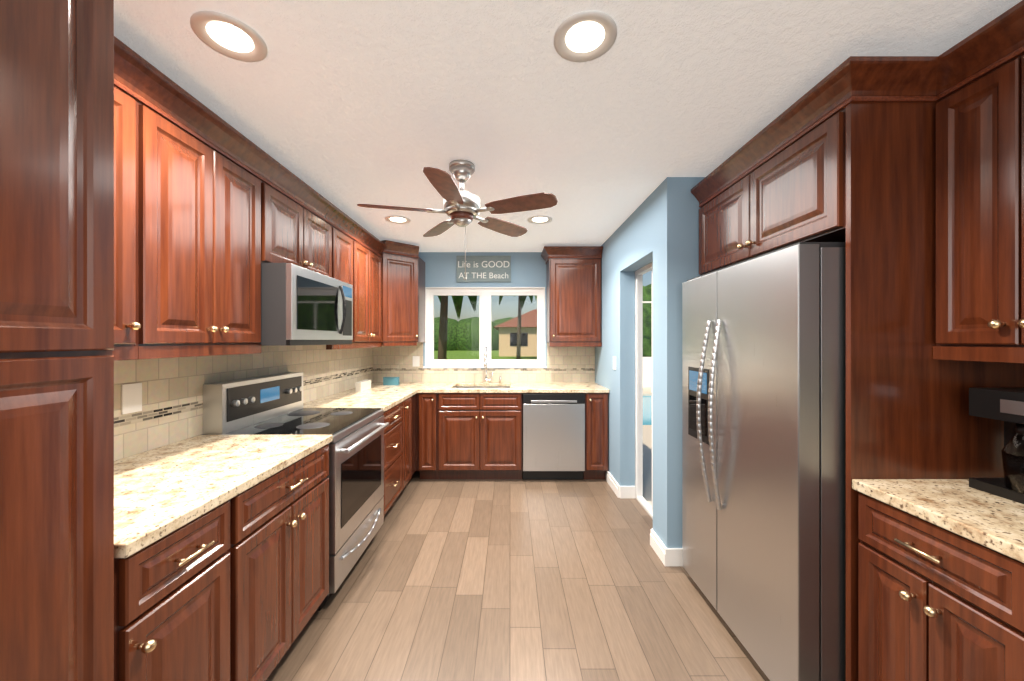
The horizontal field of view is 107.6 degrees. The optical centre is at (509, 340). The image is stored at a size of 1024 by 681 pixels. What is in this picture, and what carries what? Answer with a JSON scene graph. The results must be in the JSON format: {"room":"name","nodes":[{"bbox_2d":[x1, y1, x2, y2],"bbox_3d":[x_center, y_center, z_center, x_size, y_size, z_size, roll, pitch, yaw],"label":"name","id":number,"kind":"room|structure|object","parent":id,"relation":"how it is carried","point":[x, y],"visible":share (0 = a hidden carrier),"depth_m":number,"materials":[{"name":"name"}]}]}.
{"room":"kitchen","nodes":[
{"label":"kitchen","id":0,"kind":"room"},
{"bbox_2d":[419,252,546,365],"bbox_3d":[-0.305,0.190,4.390,2.570,2.420,0.120,0,0,0],"label":"wall","id":1,"kind":"structure","parent":0,"point":[528,269],"depth_m":4.33,"materials":[{"name":"blue paint"}]},
{"bbox_2d":[456,256,510,281],"bbox_3d":[-0.302,-0.825,4.317,0.625,0.300,0.022,0,0,0],"label":"plaque","id":2,"kind":"object","parent":1,"relation":"attached to","point":[488,268],"visible":1,"depth_m":4.31,"materials":[{"name":"grey wood"}]},
{"bbox_2d":[373,342,594,381],"bbox_3d":[-0.299,0.251,4.322,2.553,0.459,0.011,0,0,0],"label":"backsplash","id":3,"kind":"structure","parent":1,"relation":"attached to","point":[570,364],"depth_m":4.32,"materials":[{"name":"tile"}]},
{"bbox_2d":[413,356,419,366],"bbox_3d":[-1.080,0.240,4.313,0.080,0.120,0.006,0,0,0],"label":"electrical outlet plate","id":4,"kind":"object","parent":3,"relation":"attached to","point":[416,361],"visible":1,"depth_m":4.31,"materials":[{"name":"white plastic"}]},
{"bbox_2d":[423,287,546,367],"bbox_3d":[-0.287,-0.149,4.362,1.425,0.934,0.105,0,0,0],"label":"window","id":5,"kind":"structure","parent":1,"relation":"in","point":[484,294],"depth_m":4.36,"materials":[{"name":"white plastic"}]},
{"bbox_2d":[541,246,602,346],"bbox_3d":[0.666,-0.463,4.133,0.621,1.055,0.389,0,0,0],"label":"upper cabinet","id":6,"kind":"object","parent":1,"relation":"attached to","point":[573,296],"visible":1,"depth_m":3.98,"materials":[{"name":"brown wood"}]},
{"bbox_2d":[266,471,769,680],"bbox_3d":[0.105,1.440,1.515,3.630,0.080,5.870,0,0,0],"label":"floor","id":7,"kind":"structure","parent":0,"point":[501,580],"depth_m":2.01,"materials":[{"name":"brown wood"}]},
{"bbox_2d":[0,0,113,680],"bbox_3d":[-1.229,0.230,0.604,0.716,2.340,0.684,0,0,0],"label":"pantry cabinet","id":8,"kind":"object","parent":7,"relation":"on","point":[56,340],"visible":1,"depth_m":0.76,"materials":[{"name":"brown wood"}]},
{"bbox_2d":[114,500,229,680],"bbox_3d":[-1.232,0.958,1.063,0.710,0.885,0.358,0,0,0],"label":"base cabinet","id":9,"kind":"object","parent":7,"relation":"on","point":[171,606],"visible":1,"depth_m":1.03,"materials":[{"name":"brown wood"}]},
{"bbox_2d":[228,444,328,680],"bbox_3d":[-1.232,0.958,1.577,0.710,0.885,0.667,0,0,0],"label":"base cabinet","id":10,"kind":"object","parent":7,"relation":"on","point":[278,550],"visible":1,"depth_m":1.47,"materials":[{"name":"brown wood"}]},
{"bbox_2d":[114,382,430,557],"bbox_3d":[-1.246,0.497,2.606,0.682,0.035,3.443,0,0,0],"label":"countertop","id":11,"kind":"structure","parent":10,"relation":"on","point":[161,492],"depth_m":1.39,"materials":[{"name":"stone"}]},
{"bbox_2d":[356,380,370,391],"bbox_3d":[-1.425,0.438,3.650,0.050,0.085,0.260,0,0,0],"label":"block sign","id":12,"kind":"object","parent":11,"relation":"on","point":[363,385],"visible":1,"depth_m":3.58,"materials":[{"name":"white"}]},
{"bbox_2d":[383,377,398,384],"bbox_3d":[-1.280,0.438,4.045,0.160,0.085,0.050,0,0,0],"label":"block sign","id":13,"kind":"object","parent":11,"relation":"on","point":[390,380],"visible":1,"depth_m":4.02,"materials":[{"name":"teal"}]},
{"bbox_2d":[203,372,388,610],"bbox_3d":[-1.210,0.812,2.300,0.730,1.175,0.754,0,0,0],"label":"range","id":14,"kind":"object","parent":7,"relation":"on","point":[272,404],"visible":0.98,"depth_m":2.15,"materials":[{"name":"silver metal"}]},
{"bbox_2d":[383,402,402,514],"bbox_3d":[-1.234,0.958,2.946,0.706,0.885,0.524,0,0,0],"label":"base cabinet","id":15,"kind":"object","parent":7,"relation":"on","point":[393,458],"visible":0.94,"depth_m":2.94,"materials":[{"name":"brown wood"}]},
{"bbox_2d":[401,397,411,488],"bbox_3d":[-1.232,0.958,3.360,0.710,0.885,0.300,0,0,0],"label":"base cabinet","id":16,"kind":"object","parent":7,"relation":"on","point":[407,440],"visible":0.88,"depth_m":3.35,"materials":[{"name":"brown wood"}]},
{"bbox_2d":[411,395,414,474],"bbox_3d":[-1.261,0.958,3.610,0.652,0.885,0.196,0,0,0],"label":"base cabinet","id":17,"kind":"object","parent":7,"relation":"on","point":[413,433],"visible":0.07,"depth_m":3.63,"materials":[{"name":"brown wood"}]},
{"bbox_2d":[415,393,417,470],"bbox_3d":[-1.250,0.902,4.019,0.675,0.775,0.616,0,0,0],"label":"base cabinet","id":18,"kind":"object","parent":7,"relation":"on","point":[416,432],"visible":0.07,"depth_m":3.71,"materials":[{"name":"brown wood"}]},
{"bbox_2d":[418,393,438,478],"bbox_3d":[-0.814,0.958,3.989,0.193,0.885,0.676,0,0,0],"label":"base cabinet","id":19,"kind":"object","parent":7,"relation":"on","point":[427,435],"visible":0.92,"depth_m":3.69,"materials":[{"name":"brown wood"}]},
{"bbox_2d":[438,393,521,478],"bbox_3d":[-0.297,0.958,3.989,0.835,0.885,0.676,0,0,0],"label":"base cabinet","id":20,"kind":"object","parent":7,"relation":"on","point":[479,435],"visible":0.98,"depth_m":3.69,"materials":[{"name":"brown wood"}]},
{"bbox_2d":[418,382,608,392],"bbox_3d":[0.036,0.497,4.003,1.882,0.035,0.647,0,0,0],"label":"countertop","id":21,"kind":"structure","parent":20,"relation":"on","point":[533,387],"depth_m":3.83,"materials":[{"name":"stone"}]},
{"bbox_2d":[455,386,509,387],"bbox_3d":[-0.297,0.624,3.995,0.645,0.217,0.430,0,0,0],"label":"sink basin","id":22,"kind":"object","parent":21,"relation":"in","point":[482,387],"visible":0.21,"depth_m":4.19,"materials":[{"name":"silver metal"}]},
{"bbox_2d":[484,346,501,382],"bbox_3d":[-0.193,0.271,4.159,0.198,0.418,0.231,0,0,0],"label":"faucet","id":23,"kind":"object","parent":21,"relation":"on","point":[486,379],"visible":1,"depth_m":4.24,"materials":[{"name":"silver metal"}]},
{"bbox_2d":[522,393,584,479],"bbox_3d":[0.432,0.963,3.970,0.612,0.875,0.580,0,0,0],"label":"dishwasher","id":24,"kind":"object","parent":7,"relation":"on","point":[553,436],"visible":0.9,"depth_m":3.69,"materials":[{"name":"grey metal"}]},
{"bbox_2d":[583,393,608,478],"bbox_3d":[0.860,0.958,3.989,0.231,0.885,0.676,0,0,0],"label":"base cabinet","id":25,"kind":"object","parent":7,"relation":"on","point":[596,435],"visible":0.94,"depth_m":3.69,"materials":[{"name":"brown wood"}]},
{"bbox_2d":[682,242,845,680],"bbox_3d":[1.363,0.521,1.792,0.809,1.757,0.905,0,0,0],"label":"refrigerator","id":26,"kind":"object","parent":7,"relation":"on","point":[764,450],"visible":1,"depth_m":1.47,"materials":[{"name":"silver metal"}]},
{"bbox_2d":[858,492,1023,680],"bbox_3d":[1.477,0.958,1.077,0.640,0.885,0.450,0,0,0],"label":"base cabinet","id":27,"kind":"object","parent":7,"relation":"on","point":[936,603],"visible":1,"depth_m":1.06,"materials":[{"name":"brown wood"}]},
{"bbox_3d":[1.477,0.957,0.470,0.640,0.885,0.760,0,0,0],"label":"base cabinet","id":28,"kind":"object","parent":7,"relation":"on","visible":0},
{"bbox_2d":[852,479,1023,562],"bbox_3d":[1.491,0.497,0.315,0.612,0.035,1.974,0,0,0],"label":"countertop","id":29,"kind":"structure","parent":28,"relation":"on","point":[961,507],"depth_m":1.08,"materials":[{"name":"stone"}]},
{"bbox_2d":[969,388,1023,503],"bbox_3d":[1.599,0.318,1.098,0.213,0.325,0.264,0,0,0],"label":"coffee maker","id":30,"kind":"object","parent":29,"relation":"on","point":[1006,405],"visible":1,"depth_m":1.14,"materials":[{"name":"black plastic"}]},
{"bbox_2d":[114,0,1021,251],"bbox_3d":[0.105,-1.070,1.515,3.630,0.100,5.870,0,0,0],"label":"ceiling","id":31,"kind":"structure","parent":0,"point":[346,107],"depth_m":1.51,"materials":[{"name":"white paint"}]},
{"bbox_2d":[190,10,267,61],"bbox_3d":[-0.940,-1.016,1.262,0.210,0.009,0.210,0,0,0],"label":"recessed light","id":32,"kind":"object","parent":31,"relation":"in","point":[229,41],"visible":1,"depth_m":1.25,"materials":[{"name":"white plastic"}]},
{"bbox_2d":[385,215,410,223],"bbox_3d":[-0.944,-1.016,3.160,0.210,0.009,0.210,0,0,0],"label":"recessed light","id":33,"kind":"object","parent":31,"relation":"in","point":[395,219],"visible":1,"depth_m":3.15,"materials":[{"name":"white"}]},
{"bbox_2d":[357,159,557,279],"bbox_3d":[-0.294,-0.685,2.151,1.092,0.667,1.070,0,0,0],"label":"ceiling fan","id":34,"kind":"object","parent":31,"relation":"hanging from","point":[462,208],"visible":1,"depth_m":2.11,"materials":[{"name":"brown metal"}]},
{"bbox_2d":[528,215,551,223],"bbox_3d":[0.253,-1.016,3.160,0.210,0.009,0.210,0,0,0],"label":"recessed light","id":35,"kind":"object","parent":31,"relation":"in","point":[540,219],"visible":1,"depth_m":3.15,"materials":[{"name":"white"}]},
{"bbox_2d":[554,10,616,61],"bbox_3d":[0.252,-1.016,1.262,0.210,0.009,0.210,0,0,0],"label":"recessed light","id":36,"kind":"object","parent":31,"relation":"in","point":[588,40],"visible":1,"depth_m":1.25,"materials":[{"name":"white plastic"}]},
{"bbox_2d":[595,177,690,547],"bbox_3d":[1.047,0.190,3.395,0.133,2.420,2.110,0,0,0],"label":"wall","id":37,"kind":"structure","parent":0,"point":[659,227],"depth_m":2.51,"materials":[{"name":"blue paint"}]},
{"bbox_2d":[613,356,615,369],"bbox_3d":[0.976,0.210,3.500,0.006,0.120,0.080,0,0,0],"label":"light switch","id":38,"kind":"object","parent":37,"relation":"attached to","point":[614,362],"visible":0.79,"depth_m":3.49,"materials":[{"name":"white plastic"}]},
{"bbox_2d":[635,262,652,518],"bbox_3d":[1.144,0.383,2.958,0.050,2.035,0.805,0,0,0],"label":"door frame","id":39,"kind":"structure","parent":37,"relation":"attached to","point":[639,377],"depth_m":3.31,"materials":[{"name":"white wood"}]},
{"bbox_2d":[606,471,681,565],"bbox_3d":[1.145,1.347,3.042,0.369,0.105,1.435,0,0,0],"label":"baseboard","id":40,"kind":"structure","parent":37,"relation":"attached to","point":[670,556],"depth_m":2.48,"materials":[{"name":"white wood"}]},
{"bbox_2d":[691,177,704,278],"bbox_3d":[1.525,0.190,2.415,0.790,2.420,0.150,0,0,0],"label":"wall","id":41,"kind":"structure","parent":0,"point":[695,208],"depth_m":2.34,"materials":[{"name":"blue paint"}]},
{"bbox_2d":[695,68,995,274],"bbox_3d":[1.479,-0.670,1.830,0.620,0.540,1.011,0,0,0],"label":"upper cabinet","id":42,"kind":"object","parent":41,"relation":"attached to","point":[845,151],"depth_m":1.33,"materials":[{"name":"brown wood"}]},
{"bbox_3d":[-1.650,0.190,1.515,0.120,2.420,5.870,0,0,0],"label":"wall","id":43,"kind":"structure","parent":0,"visible":0},
{"bbox_2d":[112,86,140,360],"bbox_3d":[-1.407,-0.393,1.083,0.360,0.915,0.399,0,0,0],"label":"upper cabinet","id":44,"kind":"object","parent":43,"relation":"attached to","point":[126,325],"visible":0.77,"depth_m":1.23,"materials":[{"name":"brown wood"}]},
{"bbox_2d":[134,99,260,358],"bbox_3d":[-1.407,-0.393,1.603,0.360,0.915,0.635,0,0,0],"label":"upper cabinet","id":45,"kind":"object","parent":43,"relation":"attached to","point":[198,247],"visible":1,"depth_m":1.49,"materials":[{"name":"brown wood"}]},
{"bbox_2d":[114,345,372,460],"bbox_3d":[-1.581,0.251,2.606,0.011,0.459,3.443,0,0,0],"label":"backsplash","id":46,"kind":"structure","parent":43,"relation":"attached to","point":[171,412],"depth_m":1.87,"materials":[{"name":"tile"}]},
{"bbox_2d":[121,383,141,414],"bbox_3d":[-1.573,0.240,1.560,0.006,0.120,0.080,0,0,0],"label":"electrical outlet plate","id":47,"kind":"object","parent":46,"relation":"attached to","point":[131,398],"visible":1,"depth_m":1.55,"materials":[{"name":"white plastic"}]},
{"bbox_2d":[259,179,331,277],"bbox_3d":[-1.407,-0.625,2.300,0.360,0.450,0.756,0,0,0],"label":"upper cabinet","id":48,"kind":"object","parent":43,"relation":"attached to","point":[293,232],"visible":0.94,"depth_m":2.18,"materials":[{"name":"brown wood"}]},
{"bbox_2d":[259,263,352,345],"bbox_3d":[-1.332,-0.186,2.300,0.510,0.425,0.752,0,0,0],"label":"microwave","id":49,"kind":"object","parent":48,"relation":"attached to","point":[301,305],"visible":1,"depth_m":2.02,"materials":[{"name":"grey metal"}]},
{"bbox_2d":[326,225,352,349],"bbox_3d":[-1.407,-0.393,2.860,0.360,0.915,0.360,0,0,0],"label":"upper cabinet","id":50,"kind":"object","parent":43,"relation":"attached to","point":[342,257],"visible":0.08,"depth_m":2.83,"materials":[{"name":"brown wood"}]},
{"bbox_2d":[330,224,385,343],"bbox_3d":[-1.426,-0.460,3.380,0.322,0.960,0.676,0,0,0],"label":"upper cabinet","id":51,"kind":"object","parent":43,"relation":"attached to","point":[367,251],"depth_m":3.29,"materials":[{"name":"brown wood"}]},
{"bbox_2d":[380,240,424,345],"bbox_3d":[-1.270,-0.468,4.009,0.635,1.045,0.635,0,0,0],"label":"upper cabinet","id":52,"kind":"object","parent":43,"relation":"attached to","point":[403,294],"visible":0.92,"depth_m":3.86,"materials":[{"name":"brown wood"}]},
{"bbox_3d":[1.860,0.190,0.460,0.120,2.420,3.760,0,0,0],"label":"wall","id":53,"kind":"structure","parent":0,"visible":0},
{"bbox_2d":[933,53,1023,362],"bbox_3d":[1.609,-0.393,1.077,0.376,0.915,0.450,0,0,0],"label":"upper cabinet","id":54,"kind":"object","parent":53,"relation":"attached to","point":[980,219],"visible":1,"depth_m":1.16,"materials":[{"name":"brown wood"}]},
{"label":"outside","id":55,"kind":"structure","parent":0,"visible":0},
{"bbox_2d":[434,284,652,519],"bbox_3d":[0.000,-0.866,31.238,80.000,8.052,57.525,0,0,0],"label":"outdoor background","id":56,"kind":"object","parent":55,"point":[519,329],"depth_m":31.99,"materials":[{"name":"green plant"}]}
]}

